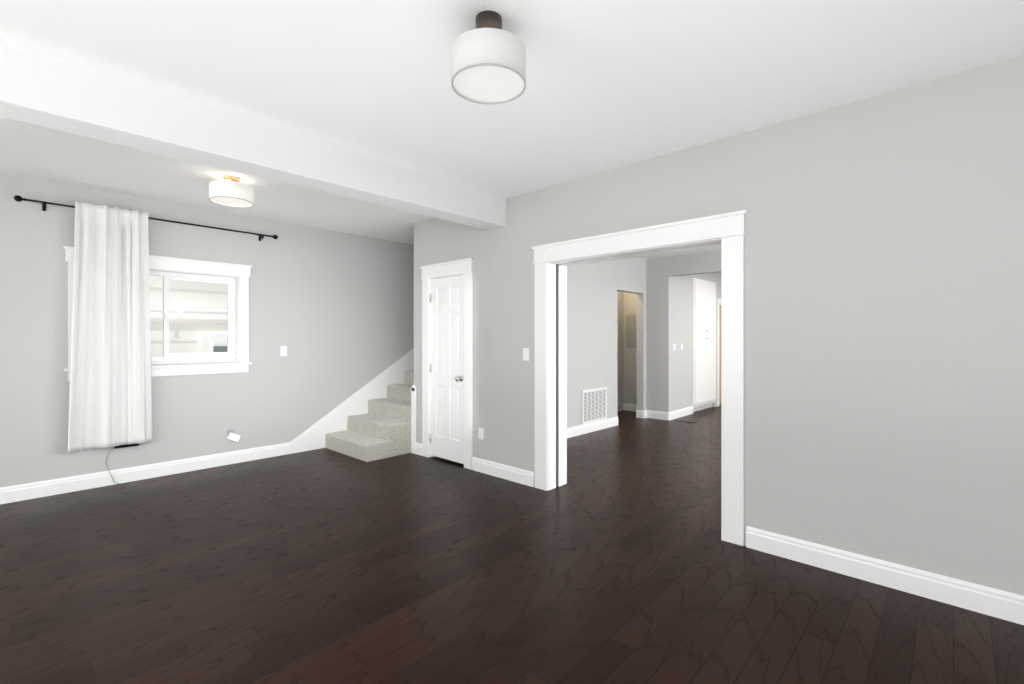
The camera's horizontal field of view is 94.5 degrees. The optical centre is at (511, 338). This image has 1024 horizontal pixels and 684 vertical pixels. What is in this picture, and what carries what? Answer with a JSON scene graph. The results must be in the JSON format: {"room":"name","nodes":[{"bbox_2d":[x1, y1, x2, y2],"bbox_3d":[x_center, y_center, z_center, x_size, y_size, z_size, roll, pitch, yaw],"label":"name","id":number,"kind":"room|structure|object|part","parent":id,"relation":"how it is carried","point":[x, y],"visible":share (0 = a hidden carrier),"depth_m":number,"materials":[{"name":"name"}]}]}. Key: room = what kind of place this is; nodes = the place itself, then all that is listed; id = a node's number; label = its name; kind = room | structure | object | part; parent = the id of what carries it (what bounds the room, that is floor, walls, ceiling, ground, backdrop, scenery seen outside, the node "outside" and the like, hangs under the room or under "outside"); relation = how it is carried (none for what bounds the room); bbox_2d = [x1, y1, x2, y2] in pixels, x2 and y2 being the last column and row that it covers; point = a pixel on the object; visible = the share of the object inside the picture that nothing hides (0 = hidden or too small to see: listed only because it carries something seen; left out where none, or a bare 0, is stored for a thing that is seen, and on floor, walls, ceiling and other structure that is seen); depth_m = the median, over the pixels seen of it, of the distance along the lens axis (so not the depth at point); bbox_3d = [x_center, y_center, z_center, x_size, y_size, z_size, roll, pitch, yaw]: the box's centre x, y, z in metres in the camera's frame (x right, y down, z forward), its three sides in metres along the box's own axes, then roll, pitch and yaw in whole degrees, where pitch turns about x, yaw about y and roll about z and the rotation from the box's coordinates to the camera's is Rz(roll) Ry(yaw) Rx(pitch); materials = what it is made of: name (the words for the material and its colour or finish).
{"room":"empty living room","nodes":[
{"label":"empty living room","id":0,"kind":"room"},
{"bbox_2d":[0,174,413,487],"bbox_3d":[-2.584,0.005,5.726,0.150,2.710,11.550,0,0,43],"label":"wall","id":1,"kind":"structure","parent":0,"point":[333,311],"depth_m":5.03,"materials":[{"name":"grey paint"}]},
{"bbox_2d":[0,442,290,503],"bbox_3d":[-4.474,1.294,3.577,0.016,0.133,5.470,0,0,43],"label":"baseboard","id":2,"kind":"structure","parent":1,"relation":"attached to","point":[9,494],"depth_m":4.50,"materials":[{"name":"white wood"}]},
{"bbox_2d":[14,195,277,483],"bbox_3d":[-3.387,0.079,4.649,0.144,2.559,2.076,0,0,43],"label":"curtain","id":3,"kind":"object","parent":1,"relation":"attached to","point":[110,397],"visible":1,"depth_m":4.31,"materials":[{"name":"white fabric"}]},
{"bbox_3d":[-3.651,-0.103,4.329,0.095,2.196,0.606,0,0,43],"label":"curtain panel","id":4,"kind":"part","parent":3,"relation":"part of","materials":[{"name":"white fabric"}]},
{"bbox_2d":[63,246,251,380],"bbox_3d":[-3.406,-0.215,4.701,0.045,1.180,1.520,0,0,43],"label":"window frame","id":5,"kind":"structure","parent":1,"relation":"in","point":[242,272],"depth_m":4.92,"materials":[{"name":"white wood"}]},
{"bbox_2d":[149,269,238,363],"bbox_3d":[-3.452,-0.215,4.744,0.080,0.930,1.290,0,0,43],"label":"liner","id":6,"kind":"object","parent":1,"relation":"attached to","point":[237,318],"visible":0.44,"depth_m":5.15,"materials":[{"name":"white wood"}]},
{"bbox_2d":[149,271,235,361],"bbox_3d":[-3.499,-0.215,4.787,0.063,0.904,1.264,0,0,43],"label":"window","id":7,"kind":"structure","parent":6,"relation":"attached to","point":[230,353],"depth_m":4.98,"materials":[{"name":"white plastic"}]},
{"bbox_2d":[227,429,233,436],"bbox_3d":[-3.043,1.025,5.121,0.004,0.070,0.060,0,0,43],"label":"box","id":8,"kind":"object","parent":1,"relation":"attached to","point":[229,431],"visible":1,"depth_m":5.11,"materials":[{"name":"grey"}]},
{"bbox_2d":[227,432,240,441],"bbox_3d":[-3.012,1.074,5.134,0.008,0.072,0.116,-16,-39,42],"label":"outlet cover","id":9,"kind":"object","parent":8,"relation":"hanging from","point":[234,437],"depth_m":5.13,"materials":[{"name":"white plastic"}]},
{"bbox_2d":[280,346,286,355],"bbox_3d":[-2.662,0.150,5.525,0.010,0.116,0.072,0,0,43],"label":"light switch","id":10,"kind":"object","parent":1,"relation":"attached to","point":[283,350],"visible":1,"depth_m":5.52,"materials":[{"name":"white plastic"}]},
{"bbox_2d":[290,348,413,453],"bbox_3d":[-1.211,0.022,7.077,0.016,2.675,4.100,0,0,43],"label":"stair skirt board","id":11,"kind":"object","parent":1,"relation":"attached to","point":[312,437],"depth_m":6.14,"materials":[{"name":"white wood"}]},
{"bbox_2d":[0,404,1023,683],"bbox_3d":[1.670,1.410,3.639,9.220,0.100,14.300,0,0,43],"label":"floor","id":12,"kind":"structure","parent":0,"point":[616,558],"depth_m":2.57,"materials":[{"name":"brown wood"}]},
{"bbox_2d":[326,370,413,461],"bbox_3d":[-0.964,0.460,6.600,0.986,1.800,2.900,0,0,43],"label":"stairs","id":13,"kind":"structure","parent":12,"relation":"on","point":[381,429],"depth_m":5.69,"materials":[{"name":"carpet"}]},
{"bbox_2d":[693,278,715,411],"bbox_3d":[3.470,0.132,9.138,0.612,2.456,1.092,0,0,43],"label":"pantry cabinet","id":14,"kind":"object","parent":12,"relation":"on","point":[704,344],"visible":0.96,"depth_m":8.91,"materials":[{"name":"white wood"}]},
{"bbox_3d":[3.683,-0.070,8.940,0.032,0.164,0.094,0,0,43],"label":"knob","id":15,"kind":"part","parent":14,"relation":"part of","materials":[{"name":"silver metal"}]},
{"bbox_2d":[0,0,1023,258],"bbox_3d":[1.670,-1.410,3.639,9.220,0.120,14.300,0,0,43],"label":"ceiling","id":16,"kind":"structure","parent":0,"point":[610,84],"depth_m":2.42,"materials":[{"name":"white paint"}]},
{"bbox_2d":[209,176,253,207],"bbox_3d":[-2.361,-1.247,3.993,0.328,0.206,0.328,0,0,43],"label":"ceiling lamp","id":17,"kind":"object","parent":16,"relation":"attached to","point":[230,191],"visible":1,"depth_m":3.91,"materials":[{"name":"white fabric"}]},
{"bbox_2d":[0,41,505,229],"bbox_3d":[-2.365,-1.215,2.281,0.230,0.270,6.510,0,0,43],"label":"ceiling beam","id":18,"kind":"structure","parent":16,"relation":"attached to","point":[39,89],"depth_m":2.77,"materials":[{"name":"white paint"}]},
{"bbox_2d":[451,10,525,103],"bbox_3d":[-0.098,-1.209,2.006,0.316,0.282,0.316,0,0,43],"label":"ceiling lamp","id":19,"kind":"object","parent":16,"relation":"attached to","point":[488,59],"visible":1,"depth_m":1.92,"materials":[{"name":"grey fabric"}]},
{"bbox_2d":[567,257,645,427],"bbox_3d":[0.919,0.005,6.718,0.142,2.710,3.920,0,0,43],"label":"wall","id":20,"kind":"structure","parent":0,"point":[593,289],"depth_m":7.02,"materials":[{"name":"grey paint"}]},
{"bbox_2d":[567,417,617,437],"bbox_3d":[0.644,1.294,6.325,0.016,0.133,2.970,0,0,43],"label":"baseboard","id":21,"kind":"structure","parent":20,"relation":"attached to","point":[603,424],"depth_m":6.86,"materials":[{"name":"white wood"}]},
{"bbox_3d":[1.212,0.980,6.937,0.012,0.480,0.640,0,0,43],"label":"return air vent grille","id":22,"kind":"part","parent":20,"relation":"part of","materials":[{"name":"white metal"}]},
{"bbox_2d":[617,291,623,410],"bbox_3d":[0.679,0.005,7.509,0.110,2.710,4.750,0,0,43],"label":"wall","id":23,"kind":"structure","parent":0,"point":[620,348],"depth_m":8.86,"materials":[{"name":"grey paint"}]},
{"bbox_2d":[411,390,411,452],"bbox_3d":[-0.163,0.048,6.711,0.027,2.624,3.006,0,0,43],"label":"stair","id":24,"kind":"structure","parent":23,"relation":"attached to","point":[411,421],"depth_m":5.62,"materials":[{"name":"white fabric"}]},
{"bbox_2d":[624,292,635,403],"bbox_3d":[2.520,0.005,8.678,0.990,2.710,0.130,0,0,43],"label":"wall","id":25,"kind":"structure","parent":0,"point":[629,360],"depth_m":8.87,"materials":[{"name":"grey paint"}]},
{"bbox_2d":[626,314,635,346],"bbox_3d":[2.274,-0.135,8.802,0.360,0.610,0.024,0,0,43],"label":"panel","id":26,"kind":"object","parent":25,"relation":"attached to","point":[630,330],"visible":0.44,"depth_m":8.84,"materials":[{"name":"grey"}]},
{"bbox_2d":[623,403,643,414],"bbox_3d":[2.324,1.294,8.761,0.590,0.133,0.016,0,0,43],"label":"baseboard","id":27,"kind":"structure","parent":25,"relation":"attached to","point":[628,407],"depth_m":8.83,"materials":[{"name":"white wood"}]},
{"bbox_2d":[646,250,720,411],"bbox_3d":[4.874,0.005,5.799,7.180,2.710,0.130,0,0,43],"label":"wall","id":28,"kind":"structure","parent":0,"point":[661,272],"depth_m":7.92,"materials":[{"name":"grey paint"}]},
{"bbox_2d":[644,410,667,419],"bbox_3d":[2.431,1.294,7.974,0.380,0.133,0.020,0,0,43],"label":"baseboard","id":29,"kind":"structure","parent":28,"relation":"attached to","point":[660,415],"depth_m":7.97,"materials":[{"name":"white wood"}]},
{"bbox_2d":[675,420,695,422],"bbox_3d":[2.836,1.356,7.733,0.320,0.006,0.120,0,0,43],"label":"air vent","id":30,"kind":"object","parent":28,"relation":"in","point":[686,421],"visible":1,"depth_m":7.71,"materials":[{"name":"brown metal"}]},
{"bbox_2d":[672,272,720,410],"bbox_3d":[3.506,0.005,9.331,0.700,2.710,3.170,0,0,43],"label":"wall","id":31,"kind":"structure","parent":0,"point":[682,333],"depth_m":8.30,"materials":[{"name":"grey paint"}]},
{"bbox_2d":[668,407,692,419],"bbox_3d":[2.926,1.294,8.185,0.016,0.133,0.996,0,0,43],"label":"baseboard","id":32,"kind":"structure","parent":31,"relation":"attached to","point":[689,410],"depth_m":8.14,"materials":[{"name":"white wood"}]},
{"bbox_2d":[717,299,720,405],"bbox_3d":[4.312,0.285,9.761,0.151,2.150,0.780,0,0,43],"label":"door frame","id":33,"kind":"structure","parent":31,"relation":"attached to","point":[718,302],"depth_m":9.45,"materials":[{"name":"white wood"}]},
{"bbox_2d":[719,306,720,403],"bbox_3d":[4.291,0.340,9.781,0.035,2.020,0.560,0,0,43],"label":"hall door","id":34,"kind":"structure","parent":31,"relation":"in","point":[719,354],"depth_m":9.74,"materials":[{"name":"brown wood"}]},
{"bbox_2d":[414,55,1023,595],"bbox_3d":[1.863,0.005,2.973,8.030,2.710,0.270,0,0,43],"label":"wall","id":35,"kind":"structure","parent":0,"point":[884,327],"depth_m":2.69,"materials":[{"name":"grey paint"}]},
{"bbox_2d":[411,385,415,453],"bbox_3d":[-1.163,0.957,5.600,0.072,0.806,0.016,0,0,43],"label":"trim","id":36,"kind":"structure","parent":35,"relation":"attached to","point":[413,388],"depth_m":5.59,"materials":[{"name":"white wood"}]},
{"bbox_2d":[430,275,463,463],"bbox_3d":[-0.725,0.332,5.192,0.599,2.008,0.108,0,0,43],"label":"closet door","id":37,"kind":"structure","parent":35,"relation":"in","point":[447,368],"depth_m":5.20,"materials":[{"name":"white wood"}]},
{"bbox_3d":[-0.567,0.430,5.021,0.064,0.064,0.073,0,0,43],"label":"knob","id":38,"kind":"part","parent":37,"relation":"part of","materials":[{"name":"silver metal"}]},
{"bbox_2d":[420,258,473,469],"bbox_3d":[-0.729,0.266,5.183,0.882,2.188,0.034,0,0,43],"label":"door frame","id":39,"kind":"structure","parent":35,"relation":"attached to","point":[461,266],"depth_m":4.97,"materials":[{"name":"white wood"}]},
{"bbox_2d":[478,427,482,439],"bbox_3d":[-0.317,0.970,4.817,0.072,0.116,0.008,0,0,43],"label":"outlet","id":40,"kind":"object","parent":35,"relation":"attached to","point":[480,433],"visible":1,"depth_m":4.81,"materials":[{"name":"white plastic"}]},
{"bbox_2d":[472,457,533,486],"bbox_3d":[-0.103,1.294,4.611,0.829,0.133,0.016,0,0,43],"label":"baseboard","id":41,"kind":"structure","parent":35,"relation":"attached to","point":[510,473],"depth_m":4.58,"materials":[{"name":"white wood"}]},
{"bbox_2d":[523,348,528,360],"bbox_3d":[0.129,0.150,4.399,0.072,0.116,0.010,0,0,43],"label":"light switch","id":42,"kind":"object","parent":35,"relation":"attached to","point":[525,354],"visible":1,"depth_m":4.39,"materials":[{"name":"white plastic"}]},
{"bbox_2d":[556,264,557,486],"bbox_3d":[0.962,0.335,3.814,1.531,2.050,0.044,0,0,43],"label":"door frame","id":43,"kind":"structure","parent":35,"relation":"attached to","point":[556,375],"depth_m":4.34,"materials":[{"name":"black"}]},
{"bbox_2d":[532,210,746,545],"bbox_3d":[0.962,0.335,3.814,1.535,2.050,0.268,0,0,43],"label":"door frame","id":44,"kind":"structure","parent":35,"relation":"attached to","point":[698,245],"depth_m":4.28,"materials":[{"name":"white wood"}]},
{"bbox_2d":[746,526,1023,624],"bbox_3d":[3.046,1.294,1.675,4.150,0.133,0.016,0,0,43],"label":"baseboard","id":45,"kind":"structure","parent":35,"relation":"attached to","point":[1000,604],"depth_m":2.57,"materials":[{"name":"white wood"}]},
{"bbox_3d":[-3.947,1.760,5.731,1.850,0.600,11.000,0,0,43],"label":"ground","id":46,"kind":"structure","parent":0,"visible":0},
{"bbox_2d":[149,270,232,361],"bbox_3d":[-4.213,-0.846,5.980,0.180,5.732,9.000,0,0,43],"label":"window pane","id":47,"kind":"object","parent":46,"relation":"on","point":[195,315],"depth_m":6.11,"materials":[{"name":"white"}]}
]}

